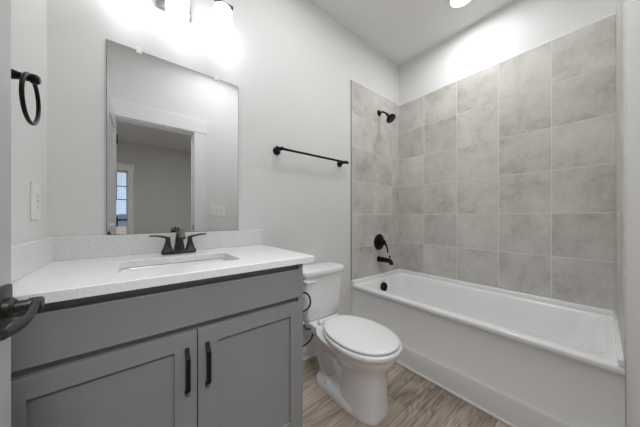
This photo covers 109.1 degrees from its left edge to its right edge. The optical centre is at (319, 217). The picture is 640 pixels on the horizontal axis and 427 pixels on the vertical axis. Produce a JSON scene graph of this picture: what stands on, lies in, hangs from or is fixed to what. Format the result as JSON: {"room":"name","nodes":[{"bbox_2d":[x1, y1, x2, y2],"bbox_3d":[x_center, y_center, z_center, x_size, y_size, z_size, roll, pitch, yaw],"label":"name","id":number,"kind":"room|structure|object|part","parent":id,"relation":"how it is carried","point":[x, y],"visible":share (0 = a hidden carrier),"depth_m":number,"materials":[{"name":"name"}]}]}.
{"room":"bathroom","nodes":[
{"label":"bathroom","id":0,"kind":"room"},
{"bbox_2d":[11,0,46,245],"bbox_3d":[-0.670,-0.304,0.276,0.120,2.808,1.632,0,0,-39],"label":"wall","id":1,"kind":"structure","parent":0,"point":[28,17],"depth_m":0.78,"materials":[{"name":"paint"}]},
{"bbox_2d":[11,69,40,125],"bbox_3d":[-0.811,-0.332,0.611,0.081,0.156,0.137,0,0,-39],"label":"towel ring","id":2,"kind":"object","parent":1,"relation":"attached to","point":[34,79],"visible":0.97,"depth_m":0.61,"materials":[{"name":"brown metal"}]},
{"bbox_3d":[-0.811,-0.381,0.611,0.081,0.058,0.058,0,0,-39],"label":"post","id":3,"kind":"part","parent":2,"relation":"part of","materials":[{"name":"brown metal"}]},
{"bbox_2d":[30,182,39,219],"bbox_3d":[-1.035,-0.058,0.831,0.009,0.134,0.082,0,0,-39],"label":"wall outlet","id":4,"kind":"object","parent":1,"relation":"attached to","point":[34,187],"visible":1,"depth_m":0.81,"materials":[{"name":"white plastic"}]},
{"bbox_2d":[35,192,38,210],"bbox_3d":[-1.034,-0.058,0.833,0.004,0.068,0.034,0,0,-39],"label":"receptacle","id":5,"kind":"object","parent":4,"relation":"attached to","point":[36,193],"depth_m":0.83,"materials":[{"name":"white plastic"}]},
{"bbox_2d":[47,0,398,339],"bbox_3d":[-0.154,-0.304,1.813,2.853,2.808,0.129,0,0,-39],"label":"wall","id":6,"kind":"structure","parent":0,"point":[306,83],"depth_m":1.61,"materials":[{"name":"paint"}]},
{"bbox_2d":[47,230,261,260],"bbox_3d":[-0.761,0.133,1.237,0.943,0.100,0.020,0,0,-39],"label":"backsplash","id":7,"kind":"structure","parent":6,"relation":"attached to","point":[71,247],"depth_m":1.11,"materials":[{"name":"white stone"}]},
{"bbox_2d":[110,0,232,51],"bbox_3d":[-0.733,-1.087,1.163,0.544,0.256,0.171,0,0,-39],"label":"vanity light","id":8,"kind":"object","parent":6,"relation":"attached to","point":[178,13],"visible":1,"depth_m":1.22,"materials":[{"name":"white glass"}]},
{"bbox_3d":[-0.880,-1.068,0.999,0.100,0.218,0.100,0,0,-39],"label":"lamp shade","id":9,"kind":"part","parent":8,"relation":"part of","materials":[{"name":"white glass"}]},
{"bbox_3d":[-0.711,-1.068,1.135,0.100,0.218,0.100,0,0,-39],"label":"lamp shade","id":10,"kind":"part","parent":8,"relation":"part of","materials":[{"name":"white glass"}]},
{"bbox_3d":[-0.542,-1.068,1.272,0.100,0.218,0.100,0,0,-39],"label":"lamp shade","id":11,"kind":"part","parent":8,"relation":"part of","materials":[{"name":"white glass"}]},
{"bbox_2d":[106,39,237,234],"bbox_3d":[-0.753,-0.381,1.248,0.611,0.927,0.014,0,0,-39],"label":"wall mirror","id":12,"kind":"object","parent":6,"relation":"attached to","point":[172,128],"visible":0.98,"depth_m":1.20,"materials":[{"name":"clear glass"}]},
{"bbox_2d":[303,337,317,361],"bbox_3d":[-0.070,1.025,1.793,0.924,0.150,0.026,0,0,-39],"label":"baseboard","id":13,"kind":"structure","parent":6,"relation":"attached to","point":[310,350],"depth_m":1.78,"materials":[{"name":"white paint"}]},
{"bbox_2d":[273,146,348,166],"bbox_3d":[-0.045,-0.470,1.775,0.698,0.058,0.086,0,0,-39],"label":"towel bar","id":14,"kind":"object","parent":6,"relation":"attached to","point":[276,150],"visible":1,"depth_m":1.68,"materials":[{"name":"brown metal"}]},
{"bbox_3d":[-0.281,-0.470,1.584,0.058,0.058,0.086,0,0,-39],"label":"post","id":15,"kind":"part","parent":14,"relation":"part of","materials":[{"name":"brown metal"}]},
{"bbox_3d":[0.198,-0.470,1.971,0.058,0.058,0.086,0,0,-39],"label":"post","id":16,"kind":"part","parent":14,"relation":"part of","materials":[{"name":"brown metal"}]},
{"bbox_3d":[0.287,-0.341,2.092,0.003,1.840,0.009,0,0,-39],"label":"edge trim","id":17,"kind":"part","parent":6,"relation":"part of","materials":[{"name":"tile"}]},
{"bbox_3d":[0.589,-1.264,2.336,0.779,0.005,0.009,0,0,-39],"label":"edge trim","id":18,"kind":"part","parent":6,"relation":"part of","materials":[{"name":"grey tile"}]},
{"bbox_2d":[374,234,387,252],"bbox_3d":[0.634,0.265,2.312,0.166,0.185,0.086,0,0,-39],"label":"shower valve","id":19,"kind":"object","parent":6,"relation":"attached to","point":[379,242],"visible":1,"depth_m":2.31,"materials":[{"name":"brown metal"}]},
{"bbox_2d":[377,256,393,264],"bbox_3d":[0.656,0.422,2.275,0.062,0.087,0.171,0,0,-39],"label":"tub spout","id":20,"kind":"object","parent":6,"relation":"attached to","point":[379,258],"visible":1,"depth_m":2.26,"materials":[{"name":"brown metal"}]},
{"bbox_2d":[377,110,395,122],"bbox_3d":[0.670,-1.020,2.283,0.096,0.165,0.177,0,0,-39],"label":"shower","id":21,"kind":"object","parent":6,"relation":"attached to","point":[390,117],"visible":1,"depth_m":2.25,"materials":[{"name":"brown metal"}]},
{"bbox_2d":[303,355,508,426],"bbox_3d":[0.817,1.150,-0.817,4.645,0.100,5.442,0,0,-39],"label":"floor","id":22,"kind":"structure","parent":0,"point":[413,401],"depth_m":1.32,"materials":[{"name":"brown wood"}]},
{"bbox_2d":[11,264,302,426],"bbox_3d":[-0.593,0.656,0.997,0.882,0.888,0.603,0,0,-39],"label":"vanity cabinet","id":23,"kind":"object","parent":22,"relation":"on","point":[222,351],"visible":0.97,"depth_m":0.74,"materials":[{"name":"grey paint"}]},
{"bbox_3d":[-0.600,0.689,0.655,0.438,0.598,0.020,0,0,-39],"label":"cabinet door","id":24,"kind":"part","parent":23,"relation":"part of","materials":[{"name":"grey paint"}]},
{"bbox_3d":[-0.428,0.304,0.794,0.879,0.128,0.020,0,0,-39],"label":"false drawer","id":25,"kind":"part","parent":23,"relation":"part of","materials":[{"name":"grey paint"}]},
{"bbox_2d":[11,245,313,303],"bbox_3d":[-0.581,0.197,1.014,0.944,0.028,0.594,0,0,-39],"label":"countertop","id":26,"kind":"structure","parent":23,"relation":"on","point":[56,281],"depth_m":0.80,"materials":[{"name":"white stone"}]},
{"bbox_2d":[11,237,52,282],"bbox_3d":[-0.935,0.133,0.717,0.020,0.100,0.572,0,0,-39],"label":"side splash","id":27,"kind":"object","parent":26,"relation":"on","point":[27,257],"visible":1,"depth_m":0.74,"materials":[{"name":"white stone"}]},
{"bbox_2d":[120,258,228,272],"bbox_3d":[-0.583,0.289,0.968,0.451,0.151,0.298,0,0,-39],"label":"sink basin","id":28,"kind":"object","parent":26,"relation":"in","point":[150,267],"visible":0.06,"depth_m":1.05,"materials":[{"name":"white ceramic"}]},
{"bbox_2d":[149,227,205,254],"bbox_3d":[-0.705,0.117,1.145,0.204,0.131,0.158,0,0,-3],"label":"sink faucet","id":29,"kind":"object","parent":26,"relation":"on","point":[179,248],"visible":1,"depth_m":1.14,"materials":[{"name":"black metal"}]},
{"bbox_3d":[-0.774,0.128,1.113,0.097,0.086,0.057,0,0,-39],"label":"faucet handle","id":30,"kind":"part","parent":29,"relation":"part of","materials":[{"name":"black metal"}]},
{"bbox_3d":[-0.718,0.175,1.162,0.150,0.015,0.052,0,0,-39],"label":"plate","id":31,"kind":"part","parent":29,"relation":"part of","materials":[{"name":"black metal"}]},
{"bbox_3d":[-0.691,0.116,1.128,0.047,0.110,0.134,0,0,-39],"label":"spout","id":32,"kind":"part","parent":29,"relation":"part of","materials":[{"name":"black metal"}]},
{"bbox_3d":[-0.658,0.128,1.206,0.097,0.086,0.057,0,0,-39],"label":"faucet handle","id":33,"kind":"part","parent":29,"relation":"part of","materials":[{"name":"black metal"}]},
{"bbox_3d":[-0.438,0.517,0.754,0.013,0.154,0.030,0,0,-39],"label":"door pull","id":34,"kind":"part","parent":23,"relation":"part of","materials":[{"name":"black metal"}]},
{"bbox_3d":[-0.389,0.517,0.794,0.013,0.154,0.030,0,0,-39],"label":"door pull","id":35,"kind":"part","parent":23,"relation":"part of","materials":[{"name":"black metal"}]},
{"bbox_3d":[-0.257,0.689,0.932,0.438,0.598,0.020,0,0,-39],"label":"cabinet door","id":36,"kind":"part","parent":23,"relation":"part of","materials":[{"name":"grey paint"}]},
{"bbox_2d":[302,262,401,425],"bbox_3d":[0.161,0.736,1.479,0.409,0.742,0.778,0,0,-39],"label":"toilet","id":37,"kind":"object","parent":22,"relation":"on","point":[365,350],"visible":0.99,"depth_m":1.32,"materials":[{"name":"white ceramic"}]},
{"bbox_2d":[303,292,312,346],"bbox_3d":[-0.167,0.700,1.554,0.225,0.452,0.247,0,0,-39],"label":"supply hose","id":38,"kind":"object","parent":37,"relation":"attached to","point":[306,293],"visible":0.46,"depth_m":1.49,"materials":[{"name":"black plastic"}]},
{"bbox_3d":[-0.071,0.438,1.540,0.078,0.024,0.039,0,0,-39],"label":"flush lever","id":39,"kind":"part","parent":37,"relation":"part of","materials":[{"name":"white plastic"}]},
{"bbox_3d":[-0.013,0.570,1.704,0.374,0.316,0.192,0,0,-39],"label":"tank","id":40,"kind":"part","parent":37,"relation":"part of","materials":[{"name":"white ceramic"}]},
{"bbox_3d":[-0.011,0.388,1.702,0.398,0.047,0.216,0,0,-39],"label":"tank lid","id":41,"kind":"part","parent":37,"relation":"part of","materials":[{"name":"white ceramic"}]},
{"bbox_3d":[0.210,0.914,1.395,0.362,0.371,0.553,0,0,-39],"label":"bowl","id":42,"kind":"part","parent":37,"relation":"part of","materials":[{"name":"white ceramic"}]},
{"bbox_3d":[0.232,0.687,1.369,0.360,0.020,0.497,0,0,-39],"label":"lid","id":43,"kind":"part","parent":37,"relation":"part of","materials":[{"name":"white plastic"}]},
{"bbox_3d":[0.235,0.715,1.365,0.380,0.027,0.507,0,0,-39],"label":"seat","id":44,"kind":"part","parent":37,"relation":"part of","materials":[{"name":"white plastic"}]},
{"bbox_2d":[351,269,625,426],"bbox_3d":[1.065,0.839,1.754,0.788,0.516,1.512,0,0,-39],"label":"bathtub","id":45,"kind":"object","parent":22,"relation":"on","point":[528,360],"visible":0.94,"depth_m":1.38,"materials":[{"name":"white ceramic"}]},
{"bbox_3d":[0.636,0.687,2.256,0.084,0.085,0.035,0,0,-39],"label":"overflow plate","id":46,"kind":"part","parent":45,"relation":"part of","materials":[{"name":"black metal"}]},
{"bbox_2d":[396,361,516,426],"bbox_3d":[0.757,1.091,1.496,0.013,0.018,1.473,0,0,-39],"label":"trim","id":47,"kind":"structure","parent":45,"relation":"attached to","point":[397,362],"depth_m":1.38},
{"bbox_2d":[309,0,514,66],"bbox_3d":[0.926,-1.758,-0.729,4.925,0.100,5.442,0,0,-39],"label":"ceiling","id":48,"kind":"structure","parent":0,"point":[401,31],"depth_m":1.98,"materials":[{"name":"paint"}]},
{"bbox_2d":[449,0,470,7],"bbox_3d":[1.102,-1.704,1.768,0.180,0.008,0.180,0,0,-39],"label":"recessed light","id":49,"kind":"object","parent":48,"relation":"in","point":[452,3],"visible":1,"depth_m":1.82,"materials":[{"name":"white plastic"}]},
{"bbox_2d":[399,0,616,310],"bbox_3d":[1.452,-0.304,1.990,0.131,2.808,1.632,0,0,-39],"label":"wall","id":50,"kind":"structure","parent":0,"point":[507,124],"depth_m":1.77,"materials":[{"name":"tile"}]},
{"bbox_3d":[1.369,-1.264,1.997,0.011,0.005,1.499,0,0,-39],"label":"edge trim","id":51,"kind":"part","parent":50,"relation":"part of","materials":[{"name":"grey tile"}]},
{"bbox_2d":[616,0,639,426],"bbox_3d":[0.866,-0.304,0.549,2.613,2.808,0.126,0,0,-39],"label":"wall","id":52,"kind":"structure","parent":0,"point":[627,11],"depth_m":0.84,"materials":[{"name":"paint"}]},
{"bbox_2d":[0,0,44,426],"bbox_3d":[-0.313,0.073,0.104,0.130,2.030,0.694,0,0,-39],"label":"door","id":53,"kind":"structure","parent":52,"relation":"in","point":[9,305],"depth_m":0.36,"materials":[{"name":"grey paint"}]},
{"bbox_3d":[-0.476,0.137,0.339,0.009,0.062,0.062,0,0,-40],"label":"handle","id":54,"kind":"part","parent":53,"relation":"part of","materials":[{"name":"black metal"}]},
{"bbox_3d":[-0.422,0.137,0.311,0.040,0.030,0.142,0,0,-39],"label":"lever","id":55,"kind":"part","parent":53,"relation":"part of","materials":[{"name":"black metal"}]},
{"bbox_3d":[1.232,-0.341,0.921,0.003,1.840,0.007,0,0,-39],"label":"edge trim","id":56,"kind":"part","parent":52,"relation":"part of","materials":[{"name":"tile"}]}
]}

